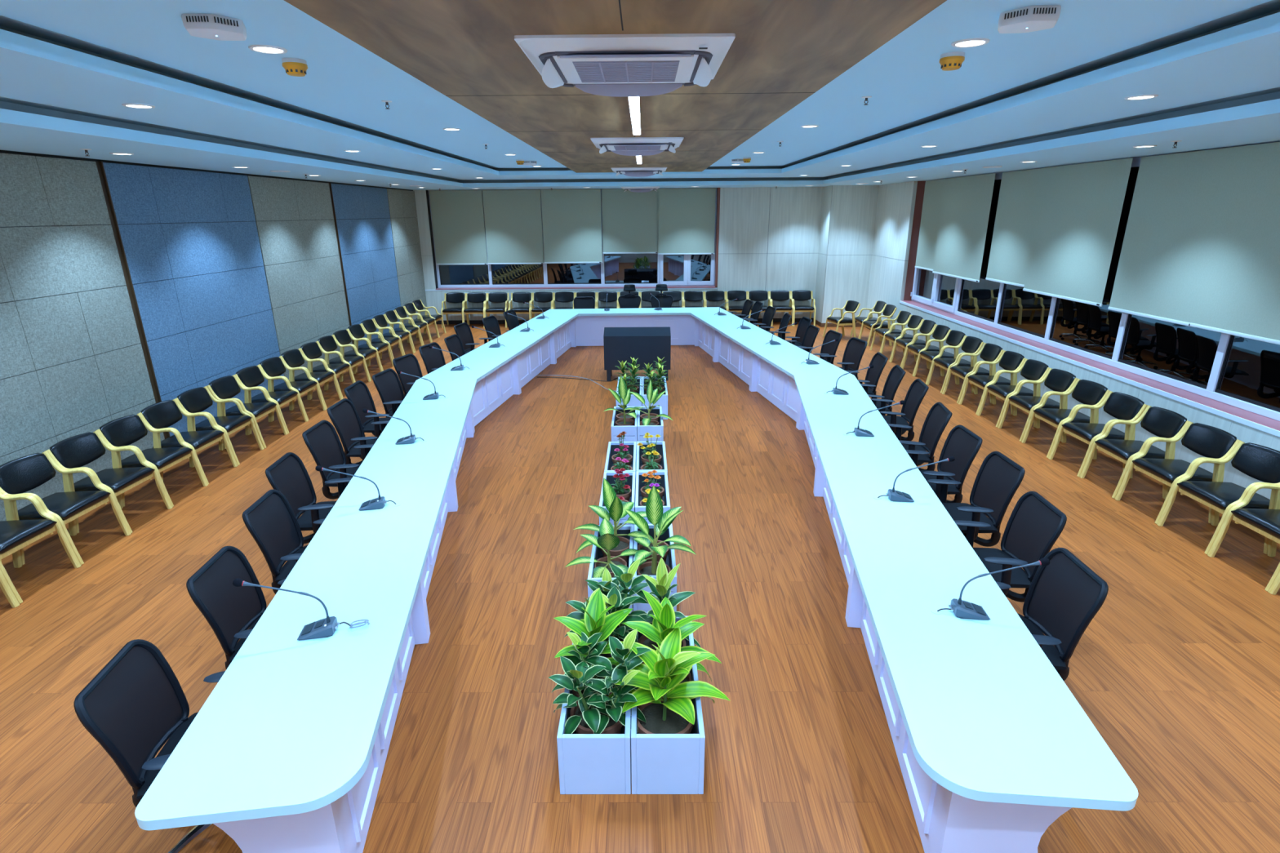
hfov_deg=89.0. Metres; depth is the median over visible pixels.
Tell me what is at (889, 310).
armchair
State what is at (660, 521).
plant
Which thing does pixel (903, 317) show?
armchair
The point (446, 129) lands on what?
recessed light
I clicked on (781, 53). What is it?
ceiling panel
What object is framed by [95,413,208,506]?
armchair
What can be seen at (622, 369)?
plant
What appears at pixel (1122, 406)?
armchair
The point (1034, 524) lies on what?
office chair
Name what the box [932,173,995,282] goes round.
roller blind
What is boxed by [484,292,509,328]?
armchair
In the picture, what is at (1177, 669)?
floor
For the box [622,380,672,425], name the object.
plant
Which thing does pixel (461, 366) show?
desk microphone
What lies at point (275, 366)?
armchair
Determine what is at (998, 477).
office chair
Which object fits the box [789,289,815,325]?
armchair
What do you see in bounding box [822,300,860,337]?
armchair
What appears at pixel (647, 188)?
air conditioner
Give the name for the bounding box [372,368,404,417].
office chair
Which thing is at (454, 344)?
office chair
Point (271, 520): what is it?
office chair
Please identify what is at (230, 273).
wall
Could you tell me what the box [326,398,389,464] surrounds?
office chair
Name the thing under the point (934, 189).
roller blind
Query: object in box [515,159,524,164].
smoke detector
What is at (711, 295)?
armchair
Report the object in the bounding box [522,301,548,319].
desk microphone
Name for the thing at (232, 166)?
recessed light
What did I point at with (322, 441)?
office chair
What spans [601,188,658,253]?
roller blind
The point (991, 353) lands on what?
armchair
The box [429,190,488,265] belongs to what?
roller blind
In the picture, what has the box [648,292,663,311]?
desk microphone
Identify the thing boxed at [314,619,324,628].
speaker grille
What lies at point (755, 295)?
armchair
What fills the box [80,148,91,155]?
sprinkler
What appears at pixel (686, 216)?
roller blind
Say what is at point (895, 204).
wall
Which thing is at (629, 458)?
pot
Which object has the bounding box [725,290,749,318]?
armchair
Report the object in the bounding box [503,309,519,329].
office chair
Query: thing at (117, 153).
recessed light
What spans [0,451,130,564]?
armchair
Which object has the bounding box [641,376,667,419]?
planter box
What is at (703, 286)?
trim
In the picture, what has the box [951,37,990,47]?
recessed light
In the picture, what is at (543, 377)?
cable
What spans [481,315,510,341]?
office chair
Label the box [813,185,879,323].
wall
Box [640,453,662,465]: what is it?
pot
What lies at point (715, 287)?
trim
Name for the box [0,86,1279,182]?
trim
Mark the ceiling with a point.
(904, 79)
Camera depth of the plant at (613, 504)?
5.14 m
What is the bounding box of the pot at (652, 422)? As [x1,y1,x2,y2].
[640,420,658,425]
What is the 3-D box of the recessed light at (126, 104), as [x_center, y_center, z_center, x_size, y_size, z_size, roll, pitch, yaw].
[-3.480,-2.226,4.519,0.190,0.011,0.190,0,18,0]
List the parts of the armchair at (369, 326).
backrest, leg, arm frame, leg, seat, arm frame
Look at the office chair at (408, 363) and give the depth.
9.01 m
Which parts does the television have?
leg, leg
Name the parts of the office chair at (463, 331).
frame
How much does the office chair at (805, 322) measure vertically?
0.955 m
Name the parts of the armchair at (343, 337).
backrest, arm frame, leg, seat, arm frame, seat rail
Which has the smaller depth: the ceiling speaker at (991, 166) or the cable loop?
the cable loop
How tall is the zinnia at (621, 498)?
0.285 m
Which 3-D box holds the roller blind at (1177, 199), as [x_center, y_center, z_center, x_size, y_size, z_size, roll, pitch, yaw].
[5.788,-2.070,7.152,0.023,1.746,1.340,0,18,0]
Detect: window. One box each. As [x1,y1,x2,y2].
[428,187,717,288]
[910,142,1279,421]
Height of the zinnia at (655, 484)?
0.374 m
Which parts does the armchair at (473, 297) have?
arm frame, leg, seat rail, seat, backrest, arm frame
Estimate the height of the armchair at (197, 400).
0.847 m
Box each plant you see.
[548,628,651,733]
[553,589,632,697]
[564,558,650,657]
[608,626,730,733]
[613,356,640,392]
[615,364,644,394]
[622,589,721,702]
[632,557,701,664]
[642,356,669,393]
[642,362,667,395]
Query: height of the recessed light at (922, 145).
0.011 m
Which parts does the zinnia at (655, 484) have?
stem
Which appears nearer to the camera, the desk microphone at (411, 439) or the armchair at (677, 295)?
the desk microphone at (411, 439)
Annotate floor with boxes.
[0,321,1279,852]
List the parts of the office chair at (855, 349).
armrest, armrest, frame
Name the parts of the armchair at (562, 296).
arm frame, seat, backrest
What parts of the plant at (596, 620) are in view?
pot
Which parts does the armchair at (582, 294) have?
backrest, arm frame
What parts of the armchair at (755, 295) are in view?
backrest, seat, arm frame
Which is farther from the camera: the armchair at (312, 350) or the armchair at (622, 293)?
the armchair at (622, 293)
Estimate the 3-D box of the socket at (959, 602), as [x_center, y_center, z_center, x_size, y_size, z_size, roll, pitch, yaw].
[1.712,0.936,3.484,0.020,0.040,0.020,2,18,6]
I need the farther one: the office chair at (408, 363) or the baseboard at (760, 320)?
the baseboard at (760, 320)
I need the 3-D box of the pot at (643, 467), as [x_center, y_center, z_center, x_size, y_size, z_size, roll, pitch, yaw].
[0.118,0.519,6.739,0.224,0.200,0.224,0,18,0]
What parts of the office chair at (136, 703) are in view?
frame, seat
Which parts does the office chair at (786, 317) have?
frame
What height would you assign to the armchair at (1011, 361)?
0.847 m
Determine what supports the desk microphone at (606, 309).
on the conference table
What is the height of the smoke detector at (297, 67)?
0.082 m
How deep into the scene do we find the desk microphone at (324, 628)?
3.33 m
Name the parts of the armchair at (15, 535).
arm frame, leg, seat rail, seat, arm frame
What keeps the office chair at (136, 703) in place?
on the floor
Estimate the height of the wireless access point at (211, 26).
0.068 m
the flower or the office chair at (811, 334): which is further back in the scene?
the office chair at (811, 334)
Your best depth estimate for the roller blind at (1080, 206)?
8.55 m
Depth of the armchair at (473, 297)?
17.01 m
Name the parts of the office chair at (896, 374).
armrest, seat, frame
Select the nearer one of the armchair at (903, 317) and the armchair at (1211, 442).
the armchair at (1211, 442)
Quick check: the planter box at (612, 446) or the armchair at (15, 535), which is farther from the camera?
the planter box at (612, 446)
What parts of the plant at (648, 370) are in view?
pot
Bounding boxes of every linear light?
[628,96,640,134]
[635,155,641,164]
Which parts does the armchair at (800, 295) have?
arm frame, backrest, seat, seat rail, leg, arm frame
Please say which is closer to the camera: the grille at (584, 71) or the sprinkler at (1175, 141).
the grille at (584, 71)
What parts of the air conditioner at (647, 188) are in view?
panel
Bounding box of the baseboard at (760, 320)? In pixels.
[433,318,864,327]
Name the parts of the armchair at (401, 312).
backrest, leg, seat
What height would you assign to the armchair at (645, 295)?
0.847 m
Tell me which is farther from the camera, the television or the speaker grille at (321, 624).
the television
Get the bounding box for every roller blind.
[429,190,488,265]
[482,189,544,264]
[540,189,602,263]
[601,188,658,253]
[657,188,715,254]
[915,178,945,271]
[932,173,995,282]
[985,168,1044,287]
[1022,157,1133,306]
[1107,146,1236,327]
[1189,142,1279,344]
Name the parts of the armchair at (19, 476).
leg, backrest, arm frame, seat, leg, seat rail, arm frame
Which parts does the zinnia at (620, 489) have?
stem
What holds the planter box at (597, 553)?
on the floor
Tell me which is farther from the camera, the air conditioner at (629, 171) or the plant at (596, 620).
the air conditioner at (629, 171)
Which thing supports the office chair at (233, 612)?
on the floor
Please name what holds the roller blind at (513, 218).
attached to the window at (686, 282)
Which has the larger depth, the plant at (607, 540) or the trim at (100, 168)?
the trim at (100, 168)
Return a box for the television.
[603,326,671,381]
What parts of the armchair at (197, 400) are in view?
leg, backrest, arm frame, seat, leg, arm frame, seat rail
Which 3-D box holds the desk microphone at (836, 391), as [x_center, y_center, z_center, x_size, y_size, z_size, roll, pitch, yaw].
[2.456,-0.558,7.671,0.545,0.351,0.124,1,18,5]
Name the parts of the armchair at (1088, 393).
seat rail, arm frame, seat, leg, arm frame, backrest, leg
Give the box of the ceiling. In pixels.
[0,0,1279,190]
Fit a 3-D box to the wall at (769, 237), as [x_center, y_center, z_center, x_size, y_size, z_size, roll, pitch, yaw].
[0.222,-4.470,16.978,12.150,3.475,0.350,0,18,0]
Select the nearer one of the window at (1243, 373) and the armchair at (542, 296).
the window at (1243, 373)
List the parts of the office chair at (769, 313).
frame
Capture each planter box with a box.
[556,643,631,794]
[587,524,634,613]
[599,471,635,542]
[604,441,636,476]
[611,406,637,441]
[615,376,641,406]
[631,616,705,794]
[632,524,676,616]
[635,441,667,473]
[635,471,670,524]
[637,406,663,441]
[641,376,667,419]
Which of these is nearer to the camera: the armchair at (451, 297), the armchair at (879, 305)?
the armchair at (879, 305)
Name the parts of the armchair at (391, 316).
backrest, seat, arm frame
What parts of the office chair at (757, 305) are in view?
frame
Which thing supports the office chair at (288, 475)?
on the floor
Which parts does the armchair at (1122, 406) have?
seat rail, arm frame, seat, leg, arm frame, backrest, leg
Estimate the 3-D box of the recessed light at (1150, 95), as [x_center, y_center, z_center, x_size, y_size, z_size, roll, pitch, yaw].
[3.440,-2.261,4.470,0.190,0.011,0.190,0,18,0]
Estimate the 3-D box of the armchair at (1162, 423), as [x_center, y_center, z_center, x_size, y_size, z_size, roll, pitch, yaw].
[5.123,0.249,6.747,0.615,0.847,0.568,0,18,1]
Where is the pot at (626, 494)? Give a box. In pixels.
[613,486,631,502]
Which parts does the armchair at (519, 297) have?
arm frame, seat, seat rail, backrest, arm frame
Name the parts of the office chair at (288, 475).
frame, armrest, seat, armrest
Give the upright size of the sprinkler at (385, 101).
0.058 m
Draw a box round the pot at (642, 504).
[640,500,664,506]
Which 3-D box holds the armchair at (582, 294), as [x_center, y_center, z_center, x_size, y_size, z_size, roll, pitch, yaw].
[-1.411,-3.039,16.886,0.568,0.847,0.615,0,18,0]
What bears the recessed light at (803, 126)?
in the ceiling
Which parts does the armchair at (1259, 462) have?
arm frame, seat rail, leg, seat, arm frame, backrest, leg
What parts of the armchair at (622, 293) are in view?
backrest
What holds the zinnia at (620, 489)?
in the planter box at (608, 476)
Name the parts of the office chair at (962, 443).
armrest, seat, armrest, frame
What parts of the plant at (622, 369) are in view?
pot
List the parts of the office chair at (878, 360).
seat, frame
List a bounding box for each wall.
[0,150,426,520]
[413,186,823,320]
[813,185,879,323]
[866,181,1279,499]
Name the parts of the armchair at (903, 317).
arm frame, seat, arm frame, backrest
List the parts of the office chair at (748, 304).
frame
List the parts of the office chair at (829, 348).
frame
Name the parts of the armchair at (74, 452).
leg, backrest, arm frame, seat, leg, seat rail, arm frame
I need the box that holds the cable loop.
[349,619,369,627]
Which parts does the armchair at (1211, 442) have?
arm frame, seat rail, leg, seat, arm frame, backrest, leg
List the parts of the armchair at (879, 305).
arm frame, seat, leg, arm frame, backrest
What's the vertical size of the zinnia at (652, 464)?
0.364 m
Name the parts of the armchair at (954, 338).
seat rail, arm frame, seat, leg, arm frame, backrest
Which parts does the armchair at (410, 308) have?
backrest, leg, seat, arm frame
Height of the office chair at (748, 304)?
0.922 m
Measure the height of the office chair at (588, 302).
0.926 m
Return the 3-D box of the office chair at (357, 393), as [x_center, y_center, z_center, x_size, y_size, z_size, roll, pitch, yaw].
[-2.996,-0.040,7.633,0.688,0.945,0.651,0,18,0]
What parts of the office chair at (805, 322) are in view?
armrest, frame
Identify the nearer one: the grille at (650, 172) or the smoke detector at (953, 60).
the smoke detector at (953, 60)
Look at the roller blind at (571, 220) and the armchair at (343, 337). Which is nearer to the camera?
the armchair at (343, 337)
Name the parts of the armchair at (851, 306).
arm frame, seat rail, seat, leg, arm frame, backrest, leg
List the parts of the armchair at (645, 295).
backrest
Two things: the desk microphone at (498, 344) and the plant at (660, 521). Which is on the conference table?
the desk microphone at (498, 344)
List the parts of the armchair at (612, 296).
arm frame, seat, backrest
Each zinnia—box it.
[610,457,632,470]
[610,467,631,502]
[611,431,632,466]
[617,496,628,503]
[636,432,662,465]
[640,450,662,470]
[640,470,664,499]
[640,488,664,506]
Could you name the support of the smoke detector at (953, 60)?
attached to the ceiling
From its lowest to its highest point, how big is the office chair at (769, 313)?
0.945 m
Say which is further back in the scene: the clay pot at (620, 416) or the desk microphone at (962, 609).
the clay pot at (620, 416)
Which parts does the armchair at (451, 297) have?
arm frame, leg, seat, seat rail, backrest, arm frame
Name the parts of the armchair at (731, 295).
arm frame, seat, backrest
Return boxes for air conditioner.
[514,32,735,96]
[590,137,684,155]
[610,167,666,177]
[621,186,659,192]
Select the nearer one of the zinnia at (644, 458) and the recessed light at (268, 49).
the recessed light at (268, 49)
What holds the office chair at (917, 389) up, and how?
on the floor
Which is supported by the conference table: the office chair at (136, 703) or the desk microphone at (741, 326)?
the desk microphone at (741, 326)
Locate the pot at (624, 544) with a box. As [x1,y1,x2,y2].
[600,536,629,562]
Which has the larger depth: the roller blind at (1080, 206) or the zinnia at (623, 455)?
the roller blind at (1080, 206)
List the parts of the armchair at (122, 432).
leg, backrest, arm frame, seat, leg, seat rail, arm frame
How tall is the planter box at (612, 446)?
0.360 m
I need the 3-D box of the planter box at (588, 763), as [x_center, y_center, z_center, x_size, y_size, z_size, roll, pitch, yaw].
[-0.224,1.536,3.720,0.359,0.360,1.011,0,18,0]
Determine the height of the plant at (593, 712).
0.663 m
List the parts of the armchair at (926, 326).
arm frame, seat, leg, arm frame, backrest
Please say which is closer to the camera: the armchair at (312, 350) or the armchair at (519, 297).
the armchair at (312, 350)
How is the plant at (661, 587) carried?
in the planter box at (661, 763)
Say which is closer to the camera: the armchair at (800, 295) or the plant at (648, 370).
the plant at (648, 370)
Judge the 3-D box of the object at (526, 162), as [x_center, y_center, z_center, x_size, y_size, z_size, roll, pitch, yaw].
[-1.933,-4.608,11.389,0.245,0.068,0.250,-5,19,-14]
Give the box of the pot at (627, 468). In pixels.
[610,465,632,470]
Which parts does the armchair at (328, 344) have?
backrest, arm frame, leg, seat, arm frame, seat rail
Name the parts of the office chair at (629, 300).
frame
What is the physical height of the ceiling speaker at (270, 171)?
0.013 m
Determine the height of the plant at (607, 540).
0.575 m
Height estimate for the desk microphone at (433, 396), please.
0.351 m
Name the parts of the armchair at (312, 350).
backrest, leg, arm frame, leg, seat, arm frame, seat rail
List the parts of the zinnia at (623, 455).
stem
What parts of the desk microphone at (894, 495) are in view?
button panel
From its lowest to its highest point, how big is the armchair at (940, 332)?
0.847 m
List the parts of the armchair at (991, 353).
seat rail, arm frame, seat, leg, arm frame, leg, backrest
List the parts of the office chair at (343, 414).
frame, seat, armrest, armrest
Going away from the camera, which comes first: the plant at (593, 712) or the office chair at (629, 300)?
the plant at (593, 712)
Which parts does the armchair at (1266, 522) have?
arm frame, seat, seat rail, arm frame, leg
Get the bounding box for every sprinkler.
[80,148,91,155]
[381,100,391,109]
[861,96,871,105]
[1170,140,1182,147]
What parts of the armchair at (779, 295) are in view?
arm frame, backrest, seat, seat rail, arm frame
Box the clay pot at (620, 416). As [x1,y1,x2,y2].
[616,413,635,420]
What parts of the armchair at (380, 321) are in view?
backrest, arm frame, seat, arm frame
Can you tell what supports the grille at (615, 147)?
attached to the air conditioner at (628, 146)
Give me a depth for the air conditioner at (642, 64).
2.90 m
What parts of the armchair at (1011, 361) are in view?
seat rail, arm frame, seat, leg, arm frame, leg, backrest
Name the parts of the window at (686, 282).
casement frame, casement frame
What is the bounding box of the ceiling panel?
[284,0,946,173]
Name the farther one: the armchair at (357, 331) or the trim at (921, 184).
the trim at (921, 184)
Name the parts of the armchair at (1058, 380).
seat rail, arm frame, seat, leg, arm frame, backrest, leg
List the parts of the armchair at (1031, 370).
seat rail, arm frame, seat, leg, arm frame, leg, backrest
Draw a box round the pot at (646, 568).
[637,561,671,575]
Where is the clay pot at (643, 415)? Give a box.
[640,413,659,421]
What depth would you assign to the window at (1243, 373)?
7.98 m
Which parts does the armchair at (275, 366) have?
backrest, leg, arm frame, leg, seat, arm frame, seat rail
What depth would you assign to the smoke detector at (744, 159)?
10.94 m
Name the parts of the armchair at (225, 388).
leg, backrest, arm frame, leg, seat, arm frame, seat rail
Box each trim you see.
[0,0,1279,170]
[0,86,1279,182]
[93,160,170,439]
[328,182,354,349]
[425,287,717,290]
[435,285,715,289]
[714,187,719,287]
[901,300,1279,431]
[903,181,925,300]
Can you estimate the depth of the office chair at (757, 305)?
14.03 m
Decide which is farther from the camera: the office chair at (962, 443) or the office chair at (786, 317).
the office chair at (786, 317)
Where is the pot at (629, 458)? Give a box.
[611,453,632,466]
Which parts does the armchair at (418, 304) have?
backrest, leg, seat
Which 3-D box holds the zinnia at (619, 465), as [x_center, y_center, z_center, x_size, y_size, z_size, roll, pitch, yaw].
[-0.190,0.472,6.705,0.223,0.315,0.223,-2,18,-6]
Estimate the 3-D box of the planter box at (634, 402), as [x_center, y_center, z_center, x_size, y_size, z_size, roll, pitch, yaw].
[-0.156,-0.441,9.726,0.361,0.360,1.086,0,18,0]
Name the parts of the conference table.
leg, panel moulding, panel moulding, modesty panel, panel moulding, panel moulding, panel moulding, panel moulding, panel moulding, panel moulding, panel moulding, panel moulding, panel moulding, panel moulding, modesty panel, panel moulding, panel moulding, panel moulding, panel moulding, panel moulding, panel moulding, panel moulding, modesty panel, panel moulding, panel moulding, panel moulding, panel moulding, panel moulding, panel moulding, panel moulding, modesty panel, panel moulding, panel moulding, panel moulding, panel moulding, panel moulding, panel moulding, panel moulding, panel moulding, panel moulding, panel moulding, modesty panel, panel moulding, panel moulding, leg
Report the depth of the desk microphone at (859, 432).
6.24 m
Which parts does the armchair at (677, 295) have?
backrest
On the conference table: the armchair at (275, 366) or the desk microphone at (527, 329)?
the desk microphone at (527, 329)
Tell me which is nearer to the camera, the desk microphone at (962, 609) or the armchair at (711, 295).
the desk microphone at (962, 609)
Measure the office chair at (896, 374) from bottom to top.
0.945 m
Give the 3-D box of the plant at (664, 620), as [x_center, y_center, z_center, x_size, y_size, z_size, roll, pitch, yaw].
[0.133,1.294,3.667,0.537,0.747,0.470,-11,21,-30]
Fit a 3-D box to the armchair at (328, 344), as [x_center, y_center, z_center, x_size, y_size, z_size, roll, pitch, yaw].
[-5.058,-1.106,11.096,0.615,0.847,0.568,0,18,1]
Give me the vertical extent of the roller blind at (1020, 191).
1.681 m
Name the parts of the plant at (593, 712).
pot, stem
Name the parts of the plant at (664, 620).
pot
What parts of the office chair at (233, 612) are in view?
seat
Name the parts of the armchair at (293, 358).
backrest, leg, arm frame, leg, seat, arm frame, seat rail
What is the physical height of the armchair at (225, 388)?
0.847 m
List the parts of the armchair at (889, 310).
arm frame, seat rail, seat, leg, backrest, leg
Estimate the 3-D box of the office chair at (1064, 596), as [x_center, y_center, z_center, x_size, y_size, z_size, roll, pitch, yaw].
[2.133,1.207,3.726,0.688,0.945,0.651,0,18,2]
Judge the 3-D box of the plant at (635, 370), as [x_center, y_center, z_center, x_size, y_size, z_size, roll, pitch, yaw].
[-0.155,-0.554,9.388,0.309,0.687,0.408,16,24,41]
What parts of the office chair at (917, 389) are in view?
armrest, armrest, seat, frame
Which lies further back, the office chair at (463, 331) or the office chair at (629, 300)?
the office chair at (629, 300)
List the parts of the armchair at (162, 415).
leg, backrest, arm frame, seat, leg, arm frame, seat rail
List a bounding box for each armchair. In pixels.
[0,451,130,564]
[0,492,80,604]
[0,569,19,608]
[44,430,172,533]
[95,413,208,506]
[137,399,237,484]
[174,386,264,465]
[206,374,288,448]
[235,364,308,434]
[258,355,326,421]
[280,348,342,409]
[299,341,355,399]
[315,335,370,386]
[332,328,382,380]
[347,324,394,373]
[360,319,404,365]
[373,314,414,359]
[384,310,422,352]
[394,306,431,345]
[404,302,439,342]
[412,299,446,336]
[440,292,468,328]
[462,292,488,328]
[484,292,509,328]
[508,292,533,319]
[530,291,553,319]
[551,291,575,309]
[575,291,596,308]
[595,291,618,308]
[617,291,639,308]
[640,291,659,307]
[662,290,683,307]
[682,290,705,307]
[704,290,727,311]
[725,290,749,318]
[747,290,771,326]
[768,289,793,325]
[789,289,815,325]
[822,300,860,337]
[849,300,886,339]
[858,304,897,346]
[869,311,911,355]
[880,315,923,361]
[889,319,936,368]
[901,324,950,375]
[912,329,965,383]
[926,335,983,393]
[942,342,1003,403]
[958,350,1025,414]
[977,358,1049,426]
[997,368,1077,441]
[1021,378,1109,457]
[1048,391,1147,476]
[1079,404,1188,498]
[1115,421,1242,524]
[1156,440,1279,554]
[1207,484,1279,591]
[1267,571,1279,595]
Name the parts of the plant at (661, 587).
pot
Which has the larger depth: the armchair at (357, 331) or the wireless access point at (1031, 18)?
the armchair at (357, 331)
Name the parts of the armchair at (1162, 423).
seat rail, arm frame, seat, leg, arm frame, backrest, leg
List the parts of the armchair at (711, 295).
backrest, seat, arm frame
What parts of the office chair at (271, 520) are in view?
frame, seat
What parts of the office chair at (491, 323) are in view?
frame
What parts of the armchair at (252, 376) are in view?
backrest, leg, arm frame, leg, seat, arm frame, seat rail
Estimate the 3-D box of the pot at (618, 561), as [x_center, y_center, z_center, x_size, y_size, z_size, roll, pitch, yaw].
[-0.221,1.127,4.899,0.249,0.200,0.249,0,18,0]
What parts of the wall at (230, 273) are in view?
fabric panel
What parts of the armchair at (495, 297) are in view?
arm frame, seat, seat rail, backrest, arm frame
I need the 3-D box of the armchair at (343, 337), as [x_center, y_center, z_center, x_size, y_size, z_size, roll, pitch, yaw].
[-5.062,-1.290,11.657,0.615,0.847,0.568,0,18,1]
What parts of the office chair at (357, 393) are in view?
frame, seat, armrest, armrest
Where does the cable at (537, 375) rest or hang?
on the floor
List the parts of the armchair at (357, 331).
backrest, arm frame, leg, seat, arm frame, seat rail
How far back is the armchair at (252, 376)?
8.86 m
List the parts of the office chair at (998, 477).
armrest, seat, armrest, frame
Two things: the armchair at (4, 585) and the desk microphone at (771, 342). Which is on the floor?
the armchair at (4, 585)
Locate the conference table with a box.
[134,306,1137,852]
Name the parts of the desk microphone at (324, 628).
button panel, foot plate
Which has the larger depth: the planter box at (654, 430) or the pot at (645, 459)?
the planter box at (654, 430)
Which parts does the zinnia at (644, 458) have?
stem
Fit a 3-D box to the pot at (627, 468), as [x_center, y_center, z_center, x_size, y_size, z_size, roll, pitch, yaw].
[-0.190,0.527,6.723,0.224,0.200,0.224,0,18,0]
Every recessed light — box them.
[109,152,133,155]
[121,102,155,108]
[231,166,249,168]
[248,44,287,53]
[343,150,360,151]
[442,128,461,130]
[800,124,818,127]
[920,145,937,146]
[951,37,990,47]
[1020,160,1037,162]
[1124,93,1158,99]
[1133,145,1156,147]
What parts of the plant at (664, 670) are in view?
stem, pot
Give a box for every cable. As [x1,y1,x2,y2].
[537,374,616,391]
[542,377,618,382]
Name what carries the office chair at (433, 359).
on the floor
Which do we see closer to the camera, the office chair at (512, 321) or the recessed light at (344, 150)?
the recessed light at (344, 150)
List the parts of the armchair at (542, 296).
arm frame, seat rail, seat, backrest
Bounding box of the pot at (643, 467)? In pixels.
[640,464,662,470]
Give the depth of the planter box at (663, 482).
6.29 m
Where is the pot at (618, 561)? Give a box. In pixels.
[594,555,626,577]
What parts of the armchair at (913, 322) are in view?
arm frame, seat, backrest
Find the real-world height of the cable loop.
0.049 m
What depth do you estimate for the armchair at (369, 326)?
12.76 m
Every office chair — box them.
[73,639,225,852]
[186,546,285,669]
[241,489,325,594]
[265,452,351,544]
[302,419,373,499]
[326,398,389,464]
[343,380,402,438]
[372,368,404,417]
[392,353,422,396]
[418,342,452,373]
[444,333,465,360]
[453,322,493,354]
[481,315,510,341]
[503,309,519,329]
[573,296,595,308]
[617,284,640,308]
[649,284,673,307]
[727,298,753,320]
[733,301,763,326]
[745,306,776,331]
[760,312,791,338]
[776,316,812,346]
[784,324,819,353]
[799,329,842,364]
[820,337,867,379]
[845,351,888,395]
[860,364,905,415]
[871,378,928,440]
[887,402,952,471]
[905,424,982,502]
[927,451,1025,546]
[954,491,1066,602]
[995,547,1108,680]
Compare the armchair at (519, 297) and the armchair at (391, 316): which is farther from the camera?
the armchair at (519, 297)
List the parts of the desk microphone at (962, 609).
foot plate, button panel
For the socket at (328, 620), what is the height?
0.040 m
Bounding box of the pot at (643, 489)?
[640,485,664,499]
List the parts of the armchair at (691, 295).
arm frame, seat, backrest, arm frame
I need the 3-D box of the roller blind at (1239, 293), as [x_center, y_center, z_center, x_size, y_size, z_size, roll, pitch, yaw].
[5.770,-1.591,5.688,0.023,1.741,1.860,0,18,0]
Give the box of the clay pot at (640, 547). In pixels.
[637,540,669,563]
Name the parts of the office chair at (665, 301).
frame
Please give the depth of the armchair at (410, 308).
15.12 m
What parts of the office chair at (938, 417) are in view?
armrest, armrest, seat, frame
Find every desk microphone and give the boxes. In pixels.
[232,578,358,640]
[315,465,400,511]
[362,408,426,444]
[396,370,448,399]
[429,345,471,370]
[471,325,506,347]
[505,311,535,331]
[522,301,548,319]
[604,292,609,311]
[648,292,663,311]
[714,297,738,315]
[735,309,764,328]
[764,322,796,344]
[798,338,838,364]
[823,364,873,395]
[842,400,904,436]
[873,456,955,502]
[930,557,1049,620]
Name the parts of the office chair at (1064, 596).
seat, frame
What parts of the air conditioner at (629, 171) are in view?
panel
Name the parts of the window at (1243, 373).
casement frame, pane, casement frame, pane, pane, pane, pane, pane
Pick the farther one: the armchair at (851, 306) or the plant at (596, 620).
the armchair at (851, 306)
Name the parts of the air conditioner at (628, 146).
panel, intake frame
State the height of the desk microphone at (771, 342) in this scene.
0.351 m
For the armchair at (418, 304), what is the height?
0.847 m
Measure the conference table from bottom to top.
0.740 m
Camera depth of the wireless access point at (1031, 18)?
2.96 m
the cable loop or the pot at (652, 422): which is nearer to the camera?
the cable loop
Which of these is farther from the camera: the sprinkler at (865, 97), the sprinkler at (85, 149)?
the sprinkler at (85, 149)
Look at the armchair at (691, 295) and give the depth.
16.97 m
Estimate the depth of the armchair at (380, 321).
13.34 m
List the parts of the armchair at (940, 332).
seat rail, arm frame, seat, leg, arm frame, backrest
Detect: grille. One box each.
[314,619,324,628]
[572,60,679,82]
[613,145,661,150]
[625,171,653,173]
[962,601,973,609]
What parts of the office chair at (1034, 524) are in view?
armrest, seat, armrest, frame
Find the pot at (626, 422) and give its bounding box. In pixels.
[615,418,635,426]
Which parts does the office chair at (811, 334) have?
frame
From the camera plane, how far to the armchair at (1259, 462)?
5.64 m
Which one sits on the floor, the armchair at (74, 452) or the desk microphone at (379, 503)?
the armchair at (74, 452)
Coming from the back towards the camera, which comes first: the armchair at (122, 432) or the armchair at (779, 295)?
the armchair at (779, 295)
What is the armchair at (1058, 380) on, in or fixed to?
on the floor
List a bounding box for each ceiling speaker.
[270,170,290,172]
[982,165,1001,168]
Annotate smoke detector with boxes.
[281,57,307,76]
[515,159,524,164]
[742,157,751,162]
[939,51,964,71]
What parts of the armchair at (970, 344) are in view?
seat rail, arm frame, seat, leg, arm frame, leg, backrest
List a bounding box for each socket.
[326,616,330,622]
[957,598,961,604]
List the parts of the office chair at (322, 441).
frame, seat, armrest, armrest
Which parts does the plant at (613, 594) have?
stem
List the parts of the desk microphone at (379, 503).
button panel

